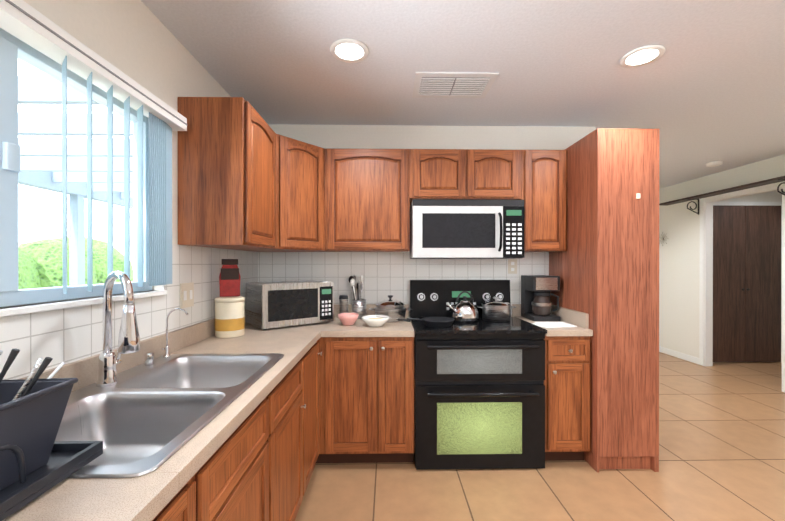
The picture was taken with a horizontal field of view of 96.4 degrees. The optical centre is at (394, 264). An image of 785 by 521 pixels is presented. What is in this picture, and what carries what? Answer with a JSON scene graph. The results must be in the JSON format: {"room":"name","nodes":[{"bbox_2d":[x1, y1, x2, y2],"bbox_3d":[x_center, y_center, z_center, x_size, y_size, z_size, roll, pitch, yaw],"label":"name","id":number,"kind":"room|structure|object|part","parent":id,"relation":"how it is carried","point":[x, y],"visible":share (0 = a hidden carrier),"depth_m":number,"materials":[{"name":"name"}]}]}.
{"room":"kitchen","nodes":[
{"label":"kitchen","id":0,"kind":"room"},
{"bbox_2d":[0,0,230,308],"bbox_3d":[-1.151,0.095,0.401,0.120,2.500,5.000,0,0,-1],"label":"wall","id":1,"kind":"structure","parent":0,"point":[137,41],"depth_m":1.54,"materials":[{"name":"paint"}]},
{"bbox_2d":[0,28,171,316],"bbox_3d":[-1.122,-0.281,1.083,0.174,0.850,1.244,0,0,-1],"label":"window","id":2,"kind":"structure","parent":1,"relation":"in","point":[152,200],"depth_m":1.29,"materials":[{"name":"plastic"}]},
{"label":"glass","id":3,"kind":"part","parent":2,"relation":"part of","materials":[{"name":"clear glass"}]},
{"bbox_2d":[0,0,186,130],"bbox_3d":[-1.060,-0.693,1.071,0.087,0.063,1.340,0,0,-1],"label":"blind valance","id":4,"kind":"object","parent":2,"relation":"attached to","point":[25,22],"visible":0.9,"depth_m":1.14,"materials":[{"name":"white plastic"}]},
{"bbox_2d":[0,244,259,379],"bbox_3d":[-1.099,0.164,1.002,0.007,0.531,3.800,0,0,-1],"label":"tile backsplash","id":5,"kind":"structure","parent":1,"relation":"attached to","point":[66,335],"depth_m":1.40,"materials":[{"name":"white tile"}]},
{"bbox_2d":[180,282,193,308],"bbox_3d":[-1.106,0.162,1.870,0.012,0.130,0.115,0,0,-1],"label":"switch plate","id":6,"kind":"object","parent":5,"relation":"attached to","point":[186,295],"visible":1,"depth_m":1.86,"materials":[{"name":"beige plastic"}]},
{"bbox_2d":[17,308,246,391],"bbox_3d":[-1.084,0.382,0.988,0.020,0.100,3.770,0,0,-1],"label":"backsplash","id":7,"kind":"structure","parent":1,"relation":"attached to","point":[86,370],"depth_m":1.49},
{"bbox_2d":[178,97,285,251],"bbox_3d":[-0.919,-0.484,2.077,0.405,0.760,0.546,0,0,-1],"label":"upper cabinet","id":8,"kind":"object","parent":1,"relation":"attached to","point":[249,179],"depth_m":1.81,"materials":[{"name":"brown wood"}]},
{"bbox_2d":[282,136,325,251],"bbox_3d":[-0.825,-0.485,2.568,0.610,0.760,0.673,0,0,-1],"label":"upper cabinet","id":9,"kind":"object","parent":1,"relation":"attached to","point":[303,164],"depth_m":2.45,"materials":[{"name":"brown wood"}]},
{"bbox_2d":[268,124,595,317],"bbox_3d":[0.215,0.089,2.977,2.950,2.500,0.100,0,0,-1],"label":"wall","id":10,"kind":"structure","parent":0,"point":[441,137],"depth_m":2.93,"materials":[{"name":"paint"}]},
{"bbox_2d":[326,148,413,251],"bbox_3d":[-0.227,-0.486,2.732,0.673,0.760,0.366,0,0,-1],"label":"upper cabinet","id":11,"kind":"object","parent":10,"relation":"attached to","point":[370,192],"depth_m":2.60,"materials":[{"name":"brown wood"}]},
{"bbox_2d":[260,252,548,315],"bbox_3d":[0.091,0.159,2.921,2.400,0.531,0.007,0,0,-1],"label":"tile backsplash","id":12,"kind":"structure","parent":10,"relation":"attached to","point":[384,274],"depth_m":2.91,"materials":[{"name":"white tile"}]},
{"bbox_2d":[508,259,516,273],"bbox_3d":[0.984,0.014,2.930,0.075,0.120,0.008,0,0,-1],"label":"outlet","id":13,"kind":"object","parent":12,"relation":"attached to","point":[512,266],"visible":1,"depth_m":2.93,"materials":[{"name":"beige plastic"}]},
{"bbox_2d":[334,304,520,315],"bbox_3d":[0.080,0.377,2.906,2.419,0.100,0.022,0,0,-1],"label":"backsplash","id":14,"kind":"structure","parent":10,"relation":"attached to","point":[516,311],"depth_m":2.89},
{"bbox_2d":[414,149,477,199],"bbox_3d":[0.349,-0.681,2.764,0.480,0.370,0.323,0,0,-1],"label":"upper cabinet","id":15,"kind":"object","parent":10,"relation":"attached to","point":[438,173],"depth_m":2.61,"materials":[{"name":"brown wood"}]},
{"bbox_2d":[410,199,523,258],"bbox_3d":[0.532,-0.261,2.706,0.810,0.424,0.446,0,0,-1],"label":"over-the-range microwave","id":16,"kind":"object","parent":15,"relation":"attached to","point":[462,229],"visible":1,"depth_m":2.54,"materials":[{"name":"white metal"}]},
{"bbox_2d":[478,149,525,200],"bbox_3d":[0.709,-0.681,2.771,0.480,0.370,0.323,0,0,-1],"label":"upper cabinet","id":17,"kind":"object","parent":10,"relation":"attached to","point":[501,173],"depth_m":2.61,"materials":[{"name":"brown wood"}]},
{"bbox_2d":[524,150,566,251],"bbox_3d":[1.121,-0.486,2.779,0.343,0.760,0.323,0,0,-1],"label":"upper cabinet","id":18,"kind":"object","parent":10,"relation":"attached to","point":[545,205],"depth_m":2.62,"materials":[{"name":"brown wood"}]},
{"bbox_2d":[551,305,588,327],"bbox_3d":[1.283,0.378,2.633,0.023,0.100,0.570,0,0,-1],"label":"backsplash","id":19,"kind":"structure","parent":10,"relation":"attached to","point":[572,317],"depth_m":2.52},
{"bbox_2d":[141,0,784,188],"bbox_3d":[2.418,-1.184,2.065,7.320,0.050,8.200,0,0,-1],"label":"ceiling","id":20,"kind":"structure","parent":0,"point":[708,86],"depth_m":2.02,"materials":[{"name":"paint"}]},
{"bbox_2d":[330,38,368,62],"bbox_3d":[-0.244,-1.153,1.895,0.208,0.010,0.208,0,0,-1],"label":"recessed light","id":21,"kind":"object","parent":20,"relation":"in","point":[346,50],"visible":1,"depth_m":1.89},
{"bbox_2d":[412,72,498,97],"bbox_3d":[0.374,-1.153,2.267,0.500,0.012,0.310,0,0,-1],"label":"ceiling vent","id":22,"kind":"object","parent":20,"relation":"in","point":[450,85],"visible":1,"depth_m":2.24,"materials":[{"name":"white metal"}]},
{"bbox_2d":[620,45,664,67],"bbox_3d":[1.370,-1.153,1.946,0.208,0.010,0.208,0,0,-1],"label":"recessed light","id":23,"kind":"object","parent":20,"relation":"in","point":[642,56],"visible":1,"depth_m":1.94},
{"bbox_2d":[706,161,722,166],"bbox_3d":[3.642,-1.146,3.999,0.144,0.034,0.144,0,0,-1],"label":"smoke detector","id":24,"kind":"object","parent":20,"relation":"attached to","point":[714,164],"visible":1,"depth_m":3.96,"materials":[{"name":"white plastic"}]},
{"bbox_2d":[295,352,784,520],"bbox_3d":[2.418,1.366,2.072,7.320,0.050,8.200,0,0,-1],"label":"floor","id":25,"kind":"structure","parent":0,"point":[721,441],"depth_m":2.18,"materials":[{"name":"tile"}]},
{"bbox_2d":[147,460,206,520],"bbox_3d":[-0.772,0.910,0.531,0.638,0.870,0.541,0,0,-1],"label":"base cabinet","id":26,"kind":"object","parent":25,"relation":"on","point":[188,502],"depth_m":0.78,"materials":[{"name":"brown wood"}]},
{"bbox_2d":[167,348,310,520],"bbox_3d":[-0.787,0.908,1.309,0.638,0.870,1.163,0,0,-1],"label":"base cabinet","id":27,"kind":"object","parent":25,"relation":"on","point":[256,450],"depth_m":1.25,"materials":[{"name":"brown wood"}]},
{"bbox_2d":[3,472,182,520],"bbox_3d":[-0.757,0.455,-0.083,0.646,0.040,1.615,0,0,-1],"label":"countertop","id":28,"kind":"structure","parent":27,"relation":"on","point":[138,498],"depth_m":0.65,"materials":[{"name":"beige laminate"}]},
{"bbox_2d":[0,349,102,520],"bbox_3d":[-0.853,0.289,0.461,0.410,0.272,0.667,0,0,-1],"label":"dish rack","id":29,"kind":"object","parent":28,"relation":"on","point":[37,460],"visible":1,"depth_m":0.69,"materials":[{"name":"plastic"}]},
{"bbox_2d":[55,353,283,477],"bbox_3d":[-0.794,0.519,1.189,0.566,0.190,0.966,0,0,-1],"label":"sink","id":30,"kind":"object","parent":28,"relation":"in","point":[140,419],"visible":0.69,"depth_m":1.16,"materials":[{"name":"silver metal"}]},
{"bbox_2d":[96,271,140,386],"bbox_3d":[-0.953,0.222,1.223,0.194,0.403,0.169,0,0,-1],"label":"faucet","id":31,"kind":"object","parent":30,"relation":"on","point":[128,343],"visible":1,"depth_m":1.22,"materials":[{"name":"silver metal"}]},
{"bbox_2d":[145,352,153,365],"bbox_3d":[-1.038,0.398,1.484,0.034,0.050,0.033,0,0,-1],"label":"soap dispenser","id":32,"kind":"object","parent":30,"relation":"on","point":[149,358],"visible":1,"depth_m":1.47,"materials":[{"name":"silver metal"}]},
{"bbox_2d":[169,332,322,359],"bbox_3d":[-0.795,0.449,1.957,0.646,0.040,0.607,0,0,-1],"label":"countertop","id":33,"kind":"structure","parent":27,"relation":"on","point":[292,345],"depth_m":1.89,"materials":[{"name":"beige laminate"}]},
{"bbox_2d":[161,308,187,357],"bbox_3d":[-1.002,0.310,1.595,0.113,0.224,0.052,0,0,-1],"label":"filter faucet","id":34,"kind":"object","parent":33,"relation":"on","point":[166,354],"visible":0.98,"depth_m":1.60,"materials":[{"name":"silver metal"}]},
{"bbox_2d":[214,296,244,337],"bbox_3d":[-0.999,0.309,2.125,0.168,0.237,0.168,0,0,-1],"label":"canister","id":35,"kind":"object","parent":33,"relation":"on","point":[229,317],"visible":0.96,"depth_m":2.06,"materials":[{"name":"white ceramic"}]},
{"bbox_2d":[219,259,240,296],"bbox_3d":[-0.999,0.077,2.124,0.116,0.225,0.068,0,0,-26],"label":"coffee bag","id":36,"kind":"object","parent":35,"relation":"on","point":[229,280],"visible":1,"depth_m":2.10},
{"bbox_2d":[311,336,322,474],"bbox_3d":[-0.800,0.906,2.028,0.638,0.870,0.525,0,0,-1],"label":"base cabinet","id":37,"kind":"object","parent":25,"relation":"on","point":[317,348],"depth_m":2.20,"materials":[{"name":"brown wood"}]},
{"bbox_2d":[335,336,386,462],"bbox_3d":[-0.262,0.905,2.599,0.390,0.870,0.638,0,0,-1],"label":"base cabinet","id":38,"kind":"object","parent":25,"relation":"on","point":[336,390],"depth_m":2.29,"materials":[{"name":"brown wood"}]},
{"bbox_2d":[245,316,414,335],"bbox_3d":[-0.504,0.448,2.590,1.252,0.040,0.646,0,0,-1],"label":"countertop","id":39,"kind":"structure","parent":38,"relation":"on","point":[331,328],"depth_m":2.32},
{"bbox_2d":[246,280,333,329],"bbox_3d":[-0.763,0.277,2.563,0.520,0.300,0.362,0,0,-39],"label":"countertop microwave","id":40,"kind":"object","parent":39,"relation":"on","point":[274,304],"visible":1,"depth_m":2.40,"materials":[{"name":"silver metal"}]},
{"bbox_2d":[339,295,348,312],"bbox_3d":[-0.401,0.332,2.756,0.074,0.188,0.074,0,0,-1],"label":"travel mug","id":41,"kind":"object","parent":39,"relation":"on","point":[343,303],"visible":0.85,"depth_m":2.73,"materials":[{"name":"silver metal"}]},
{"bbox_2d":[338,313,358,325],"bbox_3d":[-0.331,0.389,2.498,0.148,0.075,0.148,0,0,-1],"label":"bowl","id":42,"kind":"object","parent":39,"relation":"on","point":[347,319],"visible":1,"depth_m":2.45,"materials":[{"name":"pink ceramic"}]},
{"bbox_2d":[348,275,365,318],"bbox_3d":[-0.300,0.253,2.810,0.143,0.347,0.131,0,0,-1],"label":"utensil crock","id":43,"kind":"object","parent":39,"relation":"on","point":[359,305],"visible":0.98,"depth_m":2.77,"materials":[{"name":"silver metal"}]},
{"bbox_2d":[362,315,409,326],"bbox_3d":[-0.063,0.392,2.453,0.340,0.069,0.196,0,0,-1],"label":"bowl","id":44,"kind":"object","parent":39,"relation":"on","point":[375,320],"visible":0.98,"depth_m":2.41,"materials":[{"name":"ceramic"}]},
{"bbox_2d":[369,295,410,321],"bbox_3d":[-0.035,0.330,2.708,0.323,0.192,0.254,0,0,-1],"label":"pots","id":45,"kind":"object","parent":39,"relation":"on","point":[392,308],"visible":0.88,"depth_m":2.62,"materials":[{"name":"silver metal"}]},
{"bbox_2d":[387,336,414,462],"bbox_3d":[-0.030,0.905,2.604,0.304,0.870,0.638,0,0,-1],"label":"base cabinet","id":46,"kind":"object","parent":25,"relation":"on","point":[400,349],"depth_m":2.29,"materials":[{"name":"brown wood"}]},
{"bbox_2d":[410,280,546,469],"bbox_3d":[0.555,0.729,2.570,0.854,1.209,0.708,0,0,-1],"label":"range","id":47,"kind":"object","parent":25,"relation":"on","point":[479,394],"visible":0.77,"depth_m":2.28,"materials":[{"name":"black metal"}]},
{"bbox_2d":[407,317,454,326],"bbox_3d":[0.246,0.388,2.438,0.339,0.066,0.230,0,0,-1],"label":"frying pan","id":48,"kind":"object","parent":47,"relation":"on","point":[438,321],"visible":1,"depth_m":2.38,"materials":[{"name":"black metal"}]},
{"bbox_2d":[447,291,478,321],"bbox_3d":[0.511,0.309,2.663,0.256,0.222,0.216,0,0,-1],"label":"kettle","id":49,"kind":"object","parent":47,"relation":"on","point":[464,310],"visible":0.98,"depth_m":2.59,"materials":[{"name":"silver metal"}]},
{"bbox_2d":[477,297,515,321],"bbox_3d":[0.771,0.331,2.668,0.282,0.178,0.220,0,0,-1],"label":"stockpot","id":50,"kind":"object","parent":47,"relation":"on","point":[495,310],"visible":1,"depth_m":2.59,"materials":[{"name":"silver metal"}]},
{"bbox_2d":[543,334,590,460],"bbox_3d":[1.140,0.905,2.626,0.309,0.870,0.638,0,0,-1],"label":"base cabinet","id":51,"kind":"object","parent":25,"relation":"on","point":[566,382],"depth_m":2.31,"materials":[{"name":"brown wood"}]},
{"bbox_2d":[512,316,592,335],"bbox_3d":[1.140,0.448,2.621,0.309,0.040,0.646,0,0,-1],"label":"countertop","id":52,"kind":"structure","parent":51,"relation":"on","point":[563,331],"depth_m":2.30,"materials":[{"name":"beige laminate"}]},
{"bbox_2d":[521,275,560,320],"bbox_3d":[1.151,0.256,2.773,0.215,0.340,0.255,0,0,-1],"label":"coffee maker","id":53,"kind":"object","parent":52,"relation":"on","point":[536,303],"visible":1,"depth_m":2.69,"materials":[{"name":"black plastic"}]},
{"bbox_2d":[531,322,576,327],"bbox_3d":[1.119,0.421,2.479,0.241,0.011,0.180,0,0,-13],"label":"paper napkin","id":54,"kind":"object","parent":52,"relation":"on","point":[552,324],"visible":0.89,"depth_m":2.44,"materials":[{"name":"white paper"}]},
{"bbox_2d":[549,128,659,472],"bbox_3d":[1.500,0.230,2.598,0.405,2.220,0.704,0,0,-1],"label":"pantry cabinet","id":55,"kind":"object","parent":25,"relation":"on","point":[605,266],"visible":0.88,"depth_m":2.26,"materials":[{"name":"brown wood"}]},
{"bbox_2d":[659,154,784,357],"bbox_3d":[4.183,0.092,1.802,0.100,2.500,7.600,0,0,-1],"label":"wall","id":56,"kind":"structure","parent":0,"point":[679,262],"depth_m":4.92,"materials":[{"name":"beige paint"}]},
{"bbox_2d":[659,232,668,245],"bbox_3d":[4.055,-0.392,5.309,0.040,0.216,0.216,0,0,-1],"label":"decor","id":57,"kind":"object","parent":56,"relation":"attached to","point":[662,239],"visible":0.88,"depth_m":5.30,"materials":[{"name":"silver metal"}]},
{"bbox_2d":[659,181,784,391],"bbox_3d":[2.980,0.227,1.830,2.535,2.230,7.500,0,0,-1],"label":"door frame","id":58,"kind":"structure","parent":56,"relation":"attached to","point":[706,249],"depth_m":4.61,"materials":[{"name":"white wood"}]},
{"bbox_2d":[659,176,784,214],"bbox_3d":[3.989,-0.786,4.231,0.163,0.232,1.970,0,0,-1],"label":"shelf","id":59,"kind":"object","parent":56,"relation":"attached to","point":[750,185],"visible":1,"depth_m":4.19,"materials":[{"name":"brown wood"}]},
{"bbox_2d":[716,189,781,201],"bbox_3d":[5.100,0.084,4.865,1.850,2.500,0.110,0,0,-1],"label":"wall","id":60,"kind":"structure","parent":0,"point":[773,196],"depth_m":4.80,"materials":[{"name":"beige paint"}]},
{"bbox_2d":[713,202,781,361],"bbox_3d":[4.760,0.236,4.777,1.125,2.195,0.050,0,0,-1],"label":"closet door","id":61,"kind":"structure","parent":60,"relation":"in","point":[747,281],"depth_m":4.77,"materials":[{"name":"brown wood"}]},
{"label":"outside","id":62,"kind":"structure","parent":0,"visible":0},
{"bbox_3d":[-8.160,1.379,0.772,13.880,0.050,20.000,0,0,-1],"label":"ground","id":63,"kind":"structure","parent":62,"visible":0},
{"bbox_2d":[18,237,132,288],"bbox_3d":[-7.244,0.211,1.019,3.060,2.266,16.750,0,0,-1],"label":"hedge","id":64,"kind":"object","parent":63,"relation":"on","point":[41,253],"depth_m":6.79,"materials":[{"name":"green plant"}]},
{"bbox_2d":[18,76,132,285],"bbox_3d":[-2.980,0.033,1.367,3.460,2.620,11.000,0,0,-1],"label":"patio cover","id":65,"kind":"object","parent":63,"relation":"on","point":[34,172],"depth_m":3.57,"materials":[{"name":"paint"}]}
]}

